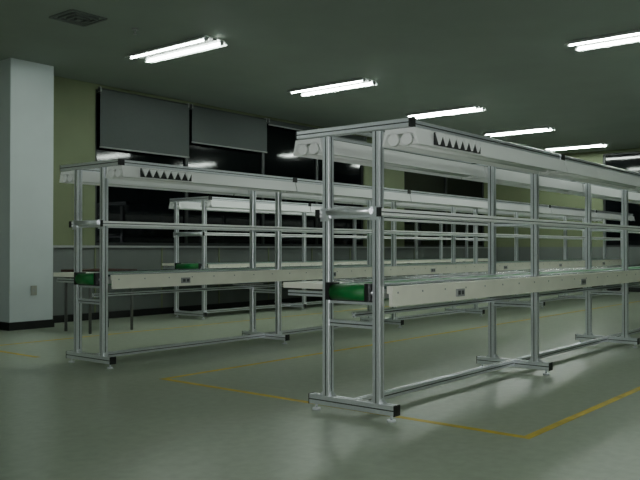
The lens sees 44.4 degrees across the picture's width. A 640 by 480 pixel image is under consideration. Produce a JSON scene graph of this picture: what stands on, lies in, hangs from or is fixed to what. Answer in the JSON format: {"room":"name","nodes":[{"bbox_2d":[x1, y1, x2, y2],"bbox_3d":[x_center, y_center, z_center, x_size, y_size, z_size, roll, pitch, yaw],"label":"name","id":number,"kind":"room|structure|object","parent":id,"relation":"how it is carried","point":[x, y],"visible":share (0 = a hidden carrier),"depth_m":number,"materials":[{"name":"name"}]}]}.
{"room":"factory floor","nodes":[
{"label":"factory floor","id":0,"kind":"room"},
{"bbox_2d":[0,58,53,322],"bbox_3d":[-3.795,-0.560,9.986,0.475,3.350,0.590,-1,-1,39],"label":"column","id":1,"kind":"structure","parent":0,"point":[26,87],"depth_m":9.77,"materials":[{"name":"paint"}]},
{"bbox_2d":[31,286,36,294],"bbox_3d":[-3.591,0.633,9.838,0.012,0.120,0.080,-1,-1,39],"label":"wall outlet","id":2,"kind":"object","parent":1,"relation":"attached to","point":[33,288],"visible":1,"depth_m":9.83,"materials":[{"name":"grey plastic"}]},
{"bbox_2d":[53,76,487,315],"bbox_3d":[-2.434,-0.535,12.185,0.235,3.350,22.200,-1,-1,39],"label":"wall","id":3,"kind":"structure","parent":0,"point":[74,100],"depth_m":11.49,"materials":[{"name":"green paint"}]},
{"bbox_2d":[0,296,321,330],"bbox_3d":[-2.174,1.087,11.955,0.505,0.100,21.800,-1,-1,39],"label":"baseboard","id":4,"kind":"structure","parent":3,"relation":"attached to","point":[165,310],"depth_m":11.70,"materials":[{"name":"black"}]},
{"bbox_2d":[95,89,362,246],"bbox_3d":[-1.192,-1.008,13.694,0.080,2.230,6.500,-1,-1,39],"label":"window","id":5,"kind":"structure","parent":3,"relation":"in","point":[124,204],"depth_m":12.98,"materials":[{"name":"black glass"}]},
{"bbox_2d":[98,86,189,157],"bbox_3d":[-2.615,-1.739,11.792,0.068,0.872,1.660,-1,-1,39],"label":"roller blind","id":6,"kind":"object","parent":5,"relation":"attached to","point":[128,121],"visible":1,"depth_m":11.71,"materials":[{"name":"grey fabric"}]},
{"bbox_2d":[190,104,266,152],"bbox_3d":[-1.503,-1.848,13.158,0.068,0.622,1.740,-1,-1,39],"label":"roller blind","id":7,"kind":"object","parent":5,"relation":"attached to","point":[213,127],"visible":1,"depth_m":13.09,"materials":[{"name":"grey fabric"}]},
{"bbox_2d":[267,118,320,130],"bbox_3d":[-0.463,-2.083,14.435,0.068,0.122,1.450,-1,-1,39],"label":"roller blind","id":8,"kind":"object","parent":5,"relation":"attached to","point":[271,122],"visible":0.67,"depth_m":14.26,"materials":[{"name":"grey fabric"}]},
{"bbox_2d":[335,135,366,142],"bbox_3d":[0.485,-2.070,15.598,0.068,0.122,1.450,-1,-1,39],"label":"roller blind","id":9,"kind":"object","parent":5,"relation":"attached to","point":[350,137],"visible":0.56,"depth_m":15.82,"materials":[{"name":"grey fabric"}]},
{"bbox_2d":[404,171,483,246],"bbox_3d":[3.011,-0.948,18.847,0.080,2.230,3.800,-1,-1,39],"label":"window","id":10,"kind":"structure","parent":3,"relation":"in","point":[412,181],"depth_m":18.59,"materials":[{"name":"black glass"}]},
{"bbox_2d":[0,290,639,479],"bbox_3d":[3.249,1.137,7.532,14.900,0.100,22.200,-1,-1,39],"label":"floor","id":11,"kind":"structure","parent":0,"point":[60,419],"depth_m":5.18,"materials":[{"name":"plastic"}]},
{"bbox_2d":[61,268,136,333],"bbox_3d":[-2.715,0.736,9.638,0.600,0.750,0.680,-1,-1,39],"label":"side table","id":12,"kind":"object","parent":11,"relation":"on","point":[109,269],"visible":0.53,"depth_m":9.55,"materials":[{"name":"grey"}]},
{"bbox_2d":[0,306,388,357],"bbox_3d":[0.744,1.140,12.253,1.150,0.001,12.050,-1,-1,39],"label":"tape","id":13,"kind":"object","parent":11,"relation":"on","point":[384,306],"visible":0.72,"depth_m":9.38,"materials":[{"name":"yellow plastic"}]},
{"bbox_2d":[162,196,487,319],"bbox_3d":[0.834,0.297,14.765,1.067,1.746,8.877,-1,-1,39],"label":"workbench","id":14,"kind":"object","parent":11,"relation":"on","point":[206,203],"visible":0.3,"depth_m":12.04,"materials":[{"name":"metal"}]},
{"bbox_2d":[53,158,634,368],"bbox_3d":[2.155,0.263,11.842,1.029,1.746,13.257,-1,-1,39],"label":"workbench","id":15,"kind":"object","parent":11,"relation":"on","point":[118,172],"visible":0.82,"depth_m":8.21,"materials":[{"name":"metal"}]},
{"bbox_2d":[161,301,639,438],"bbox_3d":[3.754,1.112,9.765,3.020,0.001,12.100,-1,-1,39],"label":"tape","id":16,"kind":"object","parent":11,"relation":"on","point":[570,418],"visible":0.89,"depth_m":5.20,"materials":[{"name":"yellow plastic"}]},
{"bbox_2d":[283,117,639,422],"bbox_3d":[4.323,0.240,9.817,1.029,1.746,13.257,-1,-1,39],"label":"workbench","id":17,"kind":"object","parent":11,"relation":"on","point":[409,144],"visible":1,"depth_m":5.49,"materials":[{"name":"metal"}]},
{"bbox_2d":[0,0,639,153],"bbox_3d":[3.249,-2.313,7.571,14.900,0.100,22.200,-1,-1,39],"label":"ceiling","id":18,"kind":"structure","parent":0,"point":[511,59],"depth_m":9.52,"materials":[{"name":"white paint"}]},
{"bbox_2d":[49,9,106,26],"bbox_3d":[-2.456,-2.244,7.965,0.424,0.030,0.424,-1,-1,39],"label":"ceiling air vent","id":19,"kind":"object","parent":18,"relation":"in","point":[79,18],"depth_m":7.93,"materials":[{"name":"black metal"}]},
{"bbox_2d":[125,35,227,62],"bbox_3d":[-1.695,-2.218,9.150,1.360,0.054,0.400,-1,-1,39],"label":"ceiling light fixture","id":20,"kind":"object","parent":18,"relation":"attached to","point":[202,43],"depth_m":9.11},
{"bbox_2d":[287,77,377,96],"bbox_3d":[0.165,-2.194,11.273,1.360,0.054,0.400,-1,-1,39],"label":"ceiling light fixture","id":21,"kind":"object","parent":18,"relation":"attached to","point":[359,82],"depth_m":11.23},
{"bbox_2d":[405,105,486,118],"bbox_3d":[2.124,-2.170,13.327,1.360,0.054,0.400,-1,-1,39],"label":"ceiling light fixture","id":22,"kind":"object","parent":18,"relation":"attached to","point":[475,108],"depth_m":13.28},
{"bbox_2d":[483,126,555,136],"bbox_3d":[3.933,-2.145,15.529,1.360,0.054,0.400,-1,-1,39],"label":"ceiling light fixture","id":23,"kind":"object","parent":18,"relation":"attached to","point":[547,128],"depth_m":15.48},
{"bbox_2d":[544,143,608,150],"bbox_3d":[5.829,-2.118,17.854,1.360,0.054,0.400,-1,-1,39],"label":"ceiling light fixture","id":24,"kind":"object","parent":18,"relation":"attached to","point":[593,145],"depth_m":17.80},
{"bbox_2d":[564,29,639,51],"bbox_3d":[3.410,-2.225,8.575,1.360,0.054,0.400,-1,-1,39],"label":"ceiling light fixture","id":25,"kind":"object","parent":18,"relation":"attached to","point":[633,36],"depth_m":8.75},
{"bbox_2d":[496,148,639,287],"bbox_3d":[10.201,-0.490,16.076,14.500,3.350,0.200,-1,-1,39],"label":"wall","id":26,"kind":"structure","parent":0,"point":[549,249],"depth_m":19.44,"materials":[{"name":"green paint"}]},
{"bbox_2d":[562,286,639,291],"bbox_3d":[10.139,1.134,15.969,14.485,0.100,0.015,-1,-1,39],"label":"baseboard","id":27,"kind":"structure","parent":26,"relation":"attached to","point":[611,289],"depth_m":18.48,"materials":[{"name":"black"}]},
{"bbox_2d":[603,151,639,246],"bbox_3d":[9.213,-0.971,16.848,6.200,2.230,0.080,-1,-1,39],"label":"window","id":28,"kind":"structure","parent":26,"relation":"in","point":[630,161],"depth_m":18.52,"materials":[{"name":"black glass"}]}
]}

